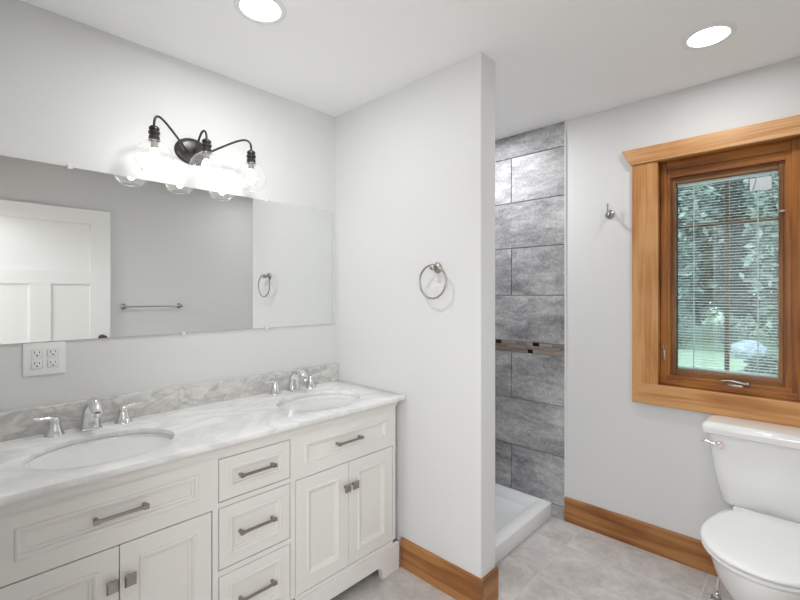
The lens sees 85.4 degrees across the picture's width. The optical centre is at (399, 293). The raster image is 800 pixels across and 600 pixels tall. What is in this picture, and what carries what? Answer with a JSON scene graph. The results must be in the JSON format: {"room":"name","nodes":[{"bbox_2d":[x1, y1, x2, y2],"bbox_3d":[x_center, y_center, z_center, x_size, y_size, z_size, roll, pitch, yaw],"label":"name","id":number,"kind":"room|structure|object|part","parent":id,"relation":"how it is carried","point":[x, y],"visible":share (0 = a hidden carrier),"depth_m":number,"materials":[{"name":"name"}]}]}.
{"room":"bathroom","nodes":[
{"label":"bathroom","id":0,"kind":"room"},
{"bbox_2d":[0,0,335,411],"bbox_3d":[-0.642,0.167,2.424,0.150,2.440,2.870,0,0,44],"label":"wall","id":1,"kind":"structure","parent":0,"point":[78,94],"depth_m":1.84,"materials":[{"name":"white paint"}]},
{"bbox_2d":[23,341,65,376],"bbox_3d":[-1.313,0.240,1.602,0.009,0.120,0.124,0,0,44],"label":"electrical outlet","id":2,"kind":"object","parent":1,"relation":"attached to","point":[41,358],"visible":1,"depth_m":1.60,"materials":[{"name":"white plastic"}]},
{"bbox_2d":[31,350,42,368],"bbox_3d":[-1.327,0.240,1.584,0.004,0.068,0.033,0,0,44],"label":"receptacle","id":3,"kind":"object","parent":2,"relation":"attached to","point":[36,355],"depth_m":1.58,"materials":[{"name":"grey plastic"}]},
{"bbox_2d":[47,348,58,366],"bbox_3d":[-1.296,0.240,1.617,0.004,0.068,0.033,0,0,44],"label":"receptacle","id":4,"kind":"object","parent":2,"relation":"attached to","point":[52,353],"depth_m":1.62,"materials":[{"name":"grey plastic"}]},
{"bbox_2d":[0,155,332,343],"bbox_3d":[-0.923,-0.152,2.011,0.010,0.683,1.521,0,0,44],"label":"wall mirror","id":5,"kind":"object","parent":1,"relation":"attached to","point":[85,254],"visible":1,"depth_m":1.84,"materials":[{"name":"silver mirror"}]},
{"bbox_2d":[0,363,337,441],"bbox_3d":[-0.916,0.464,2.005,0.028,0.098,1.569,0,0,44],"label":"backsplash","id":6,"kind":"structure","parent":1,"relation":"attached to","point":[14,424],"depth_m":1.85,"materials":[{"name":"grey stone"}]},
{"bbox_2d":[134,115,265,187],"bbox_3d":[-0.871,-0.603,1.908,0.228,0.231,0.548,0,0,44],"label":"vanity light","id":7,"kind":"object","parent":1,"relation":"attached to","point":[190,151],"visible":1,"depth_m":1.93,"materials":[{"name":"brown metal"}]},
{"bbox_2d":[148,125,159,165],"bbox_3d":[-0.980,-0.586,1.727,0.042,0.159,0.042,0,0,44],"label":"bulb","id":8,"kind":"object","parent":7,"relation":"attached to","point":[154,157],"depth_m":1.71,"materials":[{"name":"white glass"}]},
{"bbox_3d":[-0.963,-0.675,1.840,0.016,0.088,0.239,0,0,7],"label":"arm","id":9,"kind":"part","parent":7,"relation":"part of","materials":[{"name":"brown metal"}]},
{"bbox_3d":[-0.943,-0.648,1.976,0.029,0.120,0.154,0,0,44],"label":"plate","id":10,"kind":"part","parent":7,"relation":"part of","materials":[{"name":"brown metal"}]},
{"bbox_3d":[-0.887,-0.675,1.923,0.147,0.086,0.010,0,0,44],"label":"arm","id":11,"kind":"part","parent":7,"relation":"part of","materials":[{"name":"brown metal"}]},
{"bbox_2d":[201,139,211,175],"bbox_3d":[-0.838,-0.586,1.876,0.042,0.159,0.042,0,0,44],"label":"bulb","id":12,"kind":"object","parent":7,"relation":"attached to","point":[206,145],"depth_m":1.86,"materials":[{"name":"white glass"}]},
{"bbox_3d":[-0.808,-0.675,2.003,0.239,0.088,0.016,0,0,-10],"label":"arm","id":13,"kind":"part","parent":7,"relation":"part of","materials":[{"name":"brown metal"}]},
{"bbox_2d":[246,150,255,184],"bbox_3d":[-0.696,-0.586,2.025,0.042,0.159,0.042,0,0,44],"label":"bulb","id":14,"kind":"object","parent":7,"relation":"attached to","point":[251,161],"depth_m":2.01,"materials":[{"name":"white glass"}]},
{"bbox_2d":[21,0,799,140],"bbox_3d":[0.246,-1.103,1.580,2.600,0.100,2.870,0,0,44],"label":"ceiling","id":15,"kind":"structure","parent":0,"point":[557,61],"depth_m":1.83,"materials":[{"name":"white paint"}]},
{"bbox_2d":[233,0,286,24],"bbox_3d":[-0.514,-1.051,1.599,0.188,0.008,0.188,0,0,44],"label":"recessed light","id":16,"kind":"object","parent":15,"relation":"in","point":[266,12],"visible":1,"depth_m":1.61,"materials":[{"name":"white plastic"}]},
{"bbox_2d":[240,0,280,20],"bbox_3d":[-0.514,-1.053,1.599,0.145,0.004,0.145,0,0,-6],"label":"diffuser","id":17,"kind":"object","parent":16,"relation":"attached to","point":[252,10],"depth_m":1.61,"materials":[{"name":"white plastic"}]},
{"bbox_2d":[681,22,736,49],"bbox_3d":[1.262,-1.051,1.773,0.188,0.008,0.188,0,0,44],"label":"recessed light","id":18,"kind":"object","parent":15,"relation":"in","point":[710,35],"visible":1,"depth_m":1.77,"materials":[{"name":"white plastic"}]},
{"bbox_2d":[687,26,729,46],"bbox_3d":[1.262,-1.053,1.773,0.144,0.004,0.144,0,0,3],"label":"diffuser","id":19,"kind":"object","parent":18,"relation":"attached to","point":[709,36],"depth_m":1.77,"materials":[{"name":"white plastic"}]},
{"bbox_2d":[336,52,498,599],"bbox_3d":[0.023,0.162,2.274,1.040,2.450,0.138,0,0,44],"label":"wall","id":20,"kind":"structure","parent":0,"point":[415,162],"depth_m":2.08,"materials":[{"name":"white paint"}]},
{"bbox_2d":[419,262,446,298],"bbox_3d":[0.161,-0.060,2.030,0.165,0.175,0.053,0,0,44],"label":"towel ring","id":21,"kind":"object","parent":20,"relation":"attached to","point":[437,267],"visible":1,"depth_m":2.02,"materials":[{"name":"silver metal"}]},
{"bbox_2d":[495,121,565,519],"bbox_3d":[0.404,0.167,2.717,0.982,2.440,1.043,0,0,44],"label":"wall","id":22,"kind":"structure","parent":0,"point":[530,167],"depth_m":2.80,"materials":[{"name":"grey tile"}]},
{"bbox_3d":[1.013,0.095,2.650,0.007,2.295,0.020,0,0,44],"label":"edge trim","id":23,"kind":"part","parent":22,"relation":"part of","materials":[{"name":"white"}]},
{"bbox_2d":[330,516,731,599],"bbox_3d":[0.265,1.417,1.563,2.550,0.060,2.870,0,0,44],"label":"floor","id":24,"kind":"structure","parent":0,"point":[561,559],"depth_m":2.12,"materials":[{"name":"grey tile"}]},
{"bbox_2d":[0,401,398,599],"bbox_3d":[-0.721,0.961,1.812,0.553,0.853,1.532,0,0,44],"label":"vanity cabinet","id":25,"kind":"object","parent":24,"relation":"on","point":[307,512],"visible":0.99,"depth_m":1.56,"materials":[{"name":"white paint"}]},
{"bbox_3d":[-0.956,1.001,1.218,0.026,0.470,0.281,0,0,44],"label":"door","id":26,"kind":"part","parent":25,"relation":"part of","materials":[{"name":"white paint"}]},
{"bbox_3d":[-0.859,0.672,1.320,0.026,0.181,0.568,0,0,44],"label":"drawer","id":27,"kind":"part","parent":25,"relation":"part of","materials":[{"name":"white paint"}]},
{"bbox_3d":[-0.857,0.871,1.289,0.030,0.035,0.031,0,0,44],"label":"knob","id":28,"kind":"part","parent":25,"relation":"part of","materials":[{"name":"silver metal"}]},
{"bbox_3d":[-0.844,0.666,1.313,0.031,0.014,0.147,0,0,44],"label":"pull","id":29,"kind":"part","parent":25,"relation":"part of","materials":[{"name":"silver metal"}]},
{"bbox_3d":[-0.825,0.871,1.323,0.030,0.035,0.031,0,0,44],"label":"knob","id":30,"kind":"part","parent":25,"relation":"part of","materials":[{"name":"silver metal"}]},
{"bbox_3d":[-0.761,1.001,1.423,0.026,0.470,0.277,0,0,44],"label":"door","id":31,"kind":"part","parent":25,"relation":"part of","materials":[{"name":"white paint"}]},
{"bbox_3d":[-0.534,0.551,1.635,0.026,0.033,1.508,0,0,44],"label":"cornice moulding","id":32,"kind":"part","parent":25,"relation":"part of","materials":[{"name":"white paint"}]},
{"bbox_2d":[0,380,405,504],"bbox_3d":[-0.719,0.523,1.812,0.580,0.020,1.560,0,0,44],"label":"countertop","id":33,"kind":"structure","parent":25,"relation":"on","point":[206,427],"depth_m":1.62,"materials":[{"name":"stone"}]},
{"bbox_2d":[32,397,141,437],"bbox_3d":[-1.144,0.450,1.617,0.150,0.126,0.344,0,0,44],"label":"faucet","id":34,"kind":"object","parent":33,"relation":"on","point":[92,411],"visible":1,"depth_m":1.61,"materials":[{"name":"silver metal"}]},
{"bbox_3d":[-1.263,0.475,1.557,0.060,0.076,0.094,0,0,44],"label":"lever handle","id":35,"kind":"part","parent":34,"relation":"part of","materials":[{"name":"silver metal"}]},
{"bbox_3d":[-1.144,0.450,1.617,0.150,0.126,0.067,0,0,44],"label":"spout","id":36,"kind":"part","parent":34,"relation":"part of","materials":[{"name":"silver metal"}]},
{"bbox_3d":[-1.090,0.475,1.738,0.060,0.076,0.094,0,0,44],"label":"lever handle","id":37,"kind":"part","parent":34,"relation":"part of","materials":[{"name":"silver metal"}]},
{"bbox_2d":[24,433,173,468],"bbox_3d":[-0.993,0.610,1.459,0.386,0.154,0.485,0,0,44],"label":"sink basin","id":38,"kind":"object","parent":33,"relation":"in","point":[107,449],"visible":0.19,"depth_m":1.49,"materials":[{"name":"white ceramic"}]},
{"bbox_2d":[264,368,320,394],"bbox_3d":[-0.531,0.450,2.262,0.150,0.126,0.344,0,0,44],"label":"faucet","id":39,"kind":"object","parent":33,"relation":"on","point":[293,384],"visible":1,"depth_m":2.26,"materials":[{"name":"silver metal"}]},
{"bbox_3d":[-0.650,0.475,2.202,0.060,0.076,0.094,0,0,44],"label":"lever handle","id":40,"kind":"part","parent":39,"relation":"part of","materials":[{"name":"silver metal"}]},
{"bbox_3d":[-0.531,0.450,2.262,0.150,0.126,0.067,0,0,44],"label":"spout","id":41,"kind":"part","parent":39,"relation":"part of","materials":[{"name":"silver metal"}]},
{"bbox_3d":[-0.477,0.475,2.383,0.060,0.076,0.094,0,0,44],"label":"lever handle","id":42,"kind":"part","parent":39,"relation":"part of","materials":[{"name":"silver metal"}]},
{"bbox_2d":[278,394,358,409],"bbox_3d":[-0.388,0.610,2.095,0.386,0.154,0.485,0,0,44],"label":"sink basin","id":43,"kind":"object","parent":33,"relation":"in","point":[316,402],"visible":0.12,"depth_m":2.17,"materials":[{"name":"white ceramic"}]},
{"bbox_3d":[-0.548,1.123,1.647,0.026,0.226,0.287,0,0,44],"label":"drawer","id":44,"kind":"part","parent":25,"relation":"part of","materials":[{"name":"white paint"}]},
{"bbox_3d":[-0.548,0.875,1.647,0.026,0.218,0.287,0,0,44],"label":"drawer","id":45,"kind":"part","parent":25,"relation":"part of","materials":[{"name":"white paint"}]},
{"bbox_3d":[-0.548,0.666,1.647,0.026,0.150,0.287,0,0,44],"label":"drawer","id":46,"kind":"part","parent":25,"relation":"part of","materials":[{"name":"white paint"}]},
{"bbox_3d":[-0.536,1.123,1.637,0.031,0.014,0.147,0,0,44],"label":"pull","id":47,"kind":"part","parent":25,"relation":"part of","materials":[{"name":"silver metal"}]},
{"bbox_3d":[-0.536,0.875,1.637,0.031,0.014,0.147,0,0,44],"label":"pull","id":48,"kind":"part","parent":25,"relation":"part of","materials":[{"name":"silver metal"}]},
{"bbox_3d":[-0.536,0.666,1.637,0.031,0.014,0.147,0,0,44],"label":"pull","id":49,"kind":"part","parent":25,"relation":"part of","materials":[{"name":"silver metal"}]},
{"bbox_3d":[-0.334,1.001,1.872,0.026,0.470,0.277,0,0,44],"label":"door","id":50,"kind":"part","parent":25,"relation":"part of","materials":[{"name":"white paint"}]},
{"bbox_3d":[-0.236,0.672,1.975,0.026,0.181,0.568,0,0,44],"label":"drawer","id":51,"kind":"part","parent":25,"relation":"part of","materials":[{"name":"white paint"}]},
{"bbox_3d":[-0.237,0.871,1.942,0.030,0.035,0.031,0,0,44],"label":"knob","id":52,"kind":"part","parent":25,"relation":"part of","materials":[{"name":"silver metal"}]},
{"bbox_3d":[-0.227,0.666,1.963,0.031,0.014,0.147,0,0,44],"label":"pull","id":53,"kind":"part","parent":25,"relation":"part of","materials":[{"name":"silver metal"}]},
{"bbox_3d":[-0.205,0.871,1.976,0.030,0.035,0.031,0,0,44],"label":"knob","id":54,"kind":"part","parent":25,"relation":"part of","materials":[{"name":"silver metal"}]},
{"bbox_3d":[-0.140,1.001,2.076,0.026,0.470,0.281,0,0,44],"label":"door","id":55,"kind":"part","parent":25,"relation":"part of","materials":[{"name":"white paint"}]},
{"bbox_2d":[495,483,551,563],"bbox_3d":[0.331,1.345,2.687,0.872,0.085,0.870,0,0,44],"label":"shower pan","id":56,"kind":"object","parent":24,"relation":"on","point":[518,514],"visible":0.15,"depth_m":2.60,"materials":[{"name":"white plastic"}]},
{"bbox_2d":[710,576,721,599],"bbox_3d":[1.455,1.168,1.962,0.144,0.438,0.057,0,0,-27],"label":"supply valve","id":57,"kind":"object","parent":24,"relation":"on","point":[717,594],"visible":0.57,"depth_m":1.94,"materials":[{"name":"silver metal"}]},
{"bbox_3d":[1.405,1.351,1.925,0.040,0.027,0.016,0,0,44],"label":"valve handle","id":58,"kind":"part","parent":57,"relation":"part of","materials":[{"name":"silver metal"}]},
{"bbox_2d":[700,415,799,599],"bbox_3d":[1.457,0.988,1.712,0.498,0.798,0.727,0,0,44],"label":"toilet","id":59,"kind":"object","parent":24,"relation":"on","point":[753,546],"visible":1,"depth_m":1.79,"materials":[{"name":"white ceramic"}]},
{"bbox_3d":[1.416,0.678,1.962,0.083,0.032,0.035,0,0,44],"label":"flush lever","id":60,"kind":"part","parent":59,"relation":"part of","materials":[{"name":"silver metal"}]},
{"bbox_3d":[1.386,0.945,1.637,0.402,0.023,0.520,0,0,44],"label":"seat lid","id":61,"kind":"part","parent":59,"relation":"part of","materials":[{"name":"white plastic"}]},
{"bbox_3d":[1.385,0.969,1.636,0.398,0.016,0.517,0,0,44],"label":"seat","id":62,"kind":"part","parent":59,"relation":"part of","materials":[{"name":"white plastic"}]},
{"bbox_3d":[1.634,0.614,1.898,0.498,0.050,0.213,0,0,44],"label":"tank lid","id":63,"kind":"part","parent":59,"relation":"part of","materials":[{"name":"white ceramic"}]},
{"bbox_3d":[1.637,0.793,1.901,0.462,0.307,0.187,0,0,44],"label":"tank","id":64,"kind":"part","parent":59,"relation":"part of","materials":[{"name":"white ceramic"}]},
{"bbox_2d":[566,57,799,539],"bbox_3d":[1.600,0.167,2.196,1.485,2.440,0.150,0,0,44],"label":"wall","id":65,"kind":"structure","parent":0,"point":[648,463],"depth_m":2.43,"materials":[{"name":"white paint"}]},
{"bbox_2d":[605,203,614,218],"bbox_3d":[1.175,-0.467,2.447,0.050,0.085,0.070,0,0,44],"label":"robe hook","id":66,"kind":"object","parent":65,"relation":"attached to","point":[609,214],"visible":1,"depth_m":2.45,"materials":[{"name":"silver metal"}]},
{"bbox_3d":[1.167,-0.467,2.439,0.017,0.085,0.047,0,0,44],"label":"hook arm","id":67,"kind":"part","parent":66,"relation":"part of","materials":[{"name":"silver metal"}]},
{"bbox_2d":[564,497,717,576],"bbox_3d":[1.491,1.314,2.187,1.333,0.146,0.013,0,0,44],"label":"baseboard","id":68,"kind":"structure","parent":65,"relation":"attached to","point":[674,546],"depth_m":2.35,"materials":[{"name":"brown wood"}]},
{"bbox_2d":[622,115,799,427],"bbox_3d":[1.617,-0.097,2.157,0.898,1.378,0.182,0,0,44],"label":"window","id":69,"kind":"structure","parent":65,"relation":"in","point":[658,170],"depth_m":2.19,"materials":[{"name":"brown wood"}]},
{"bbox_3d":[1.324,-0.054,2.341,0.124,1.293,0.020,0,0,44],"label":"casing","id":70,"kind":"part","parent":69,"relation":"part of","materials":[{"name":"brown wood"}]},
{"bbox_3d":[1.408,0.314,2.317,0.028,0.086,0.011,0,0,-37],"label":"lock lever","id":71,"kind":"part","parent":69,"relation":"part of","materials":[{"name":"silver metal"}]},
{"bbox_3d":[1.566,-0.743,2.103,0.898,0.085,0.032,0,0,44],"label":"head casing","id":72,"kind":"part","parent":69,"relation":"part of","materials":[{"name":"brown wood"}]},
{"bbox_3d":[1.568,0.538,2.107,0.800,0.108,0.023,0,0,44],"label":"casing","id":73,"kind":"part","parent":69,"relation":"part of","materials":[{"name":"brown wood"}]},
{"bbox_3d":[1.637,-0.091,2.185,0.411,1.107,0.045,0,0,44],"label":"sash","id":74,"kind":"part","parent":69,"relation":"part of","materials":[{"name":"brown wood"}]},
{"bbox_2d":[678,170,777,377],"bbox_3d":[1.639,-0.091,2.186,0.405,0.984,0.016,0,0,44],"label":"mini blind","id":75,"kind":"object","parent":69,"relation":"attached to","point":[757,175],"visible":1,"depth_m":2.16,"materials":[{"name":"white plastic"}]},
{"bbox_3d":[1.540,-0.088,2.271,0.005,0.973,0.001,0,0,44],"label":"ladder cord","id":76,"kind":"part","parent":75,"relation":"part of","materials":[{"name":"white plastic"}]},
{"bbox_3d":[1.639,0.396,2.186,0.405,0.011,0.016,0,0,44],"label":"rail","id":77,"kind":"part","parent":75,"relation":"part of","materials":[{"name":"white"}]},
{"bbox_3d":[1.728,-0.088,2.091,0.005,0.973,0.001,0,0,44],"label":"ladder cord","id":78,"kind":"part","parent":75,"relation":"part of","materials":[{"name":"white fabric"}]},
{"bbox_3d":[1.637,-0.091,2.185,0.531,1.107,0.045,0,0,44],"label":"sash","id":79,"kind":"part","parent":69,"relation":"part of","materials":[{"name":"brown wood"}]},
{"bbox_3d":[1.615,-0.108,2.156,0.553,1.185,0.066,0,0,44],"label":"frame","id":80,"kind":"part","parent":69,"relation":"part of","materials":[{"name":"brown wood"}]},
{"bbox_3d":[1.621,-0.108,2.162,0.553,1.185,0.050,0,0,44],"label":"frame","id":81,"kind":"part","parent":69,"relation":"part of","materials":[{"name":"brown wood"}]},
{"bbox_3d":[1.637,0.439,2.114,0.113,0.033,0.041,0,0,44],"label":"crank handle","id":82,"kind":"part","parent":69,"relation":"part of","materials":[{"name":"silver metal"}]},
{"label":"outside","id":83,"kind":"structure","parent":0,"visible":0},
{"bbox_2d":[678,311,777,372],"bbox_3d":[20.169,1.887,24.219,60.000,0.200,57.100,0,0,44],"label":"lawn","id":84,"kind":"structure","parent":83,"point":[761,331],"depth_m":13.81,"materials":[{"name":"green plant"}]},
{"bbox_2d":[678,310,698,348],"bbox_3d":[9.059,1.115,14.248,1.199,1.425,1.343,0,0,-19],"label":"shrub","id":85,"kind":"object","parent":84,"relation":"on","point":[681,313],"visible":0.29,"depth_m":13.97,"materials":[{"name":"green plant"}]},
{"bbox_2d":[678,183,723,334],"bbox_3d":[9.998,-2.242,16.513,4.109,8.160,4.218,0,0,27],"label":"tree","id":86,"kind":"object","parent":84,"relation":"on","point":[712,258],"visible":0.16,"depth_m":15.33,"materials":[{"name":"green plant"}]},
{"bbox_2d":[701,292,714,320],"bbox_3d":[19.728,0.408,28.381,2.110,3.696,2.178,0,0,44],"label":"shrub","id":87,"kind":"object","parent":84,"relation":"on","point":[710,310],"visible":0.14,"depth_m":28.00,"materials":[{"name":"green plant"}]},
{"bbox_2d":[692,185,738,324],"bbox_3d":[16.618,-2.520,24.663,5.784,9.249,6.208,0,0,-27],"label":"tree","id":88,"kind":"object","parent":84,"relation":"on","point":[697,307],"visible":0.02,"depth_m":24.45,"materials":[{"name":"green plant"}]},
{"bbox_2d":[703,312,756,351],"bbox_3d":[10.112,1.229,13.281,1.253,1.470,1.410,0,0,-2],"label":"shrub","id":89,"kind":"object","parent":84,"relation":"on","point":[734,324],"visible":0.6,"depth_m":13.03,"materials":[{"name":"green plant"}]},
{"bbox_2d":[689,176,777,336],"bbox_3d":[14.732,-2.956,18.674,4.640,10.336,4.959,0,0,37],"label":"tree","id":90,"kind":"object","parent":84,"relation":"on","point":[746,306],"visible":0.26,"depth_m":17.92,"materials":[{"name":"green plant"}]},
{"bbox_2d":[731,340,767,358],"bbox_3d":[9.625,1.547,11.970,0.809,0.540,0.717,0,0,44],"label":"boulder","id":91,"kind":"object","parent":84,"relation":"on","point":[746,342],"visible":0.62,"depth_m":11.78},
{"bbox_2d":[731,174,777,336],"bbox_3d":[13.198,-1.883,13.863,4.468,7.979,4.148,0,0,-13],"label":"tree","id":92,"kind":"object","parent":84,"relation":"on","point":[751,265],"visible":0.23,"depth_m":14.07,"materials":[{"name":"green plant"}]},
{"bbox_2d":[738,354,777,375],"bbox_3d":[6.845,1.489,8.089,0.915,0.726,0.864,0,0,44],"label":"shrub","id":93,"kind":"object","parent":84,"relation":"on","point":[764,357],"visible":0.29,"depth_m":8.06,"materials":[{"name":"green plant"}]},
{"bbox_2d":[764,313,777,348],"bbox_3d":[11.149,1.134,12.323,1.380,1.507,1.281,0,0,-2],"label":"shrub","id":94,"kind":"object","parent":84,"relation":"on","point":[773,313],"visible":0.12,"depth_m":12.43,"materials":[{"name":"green plant"}]}
]}

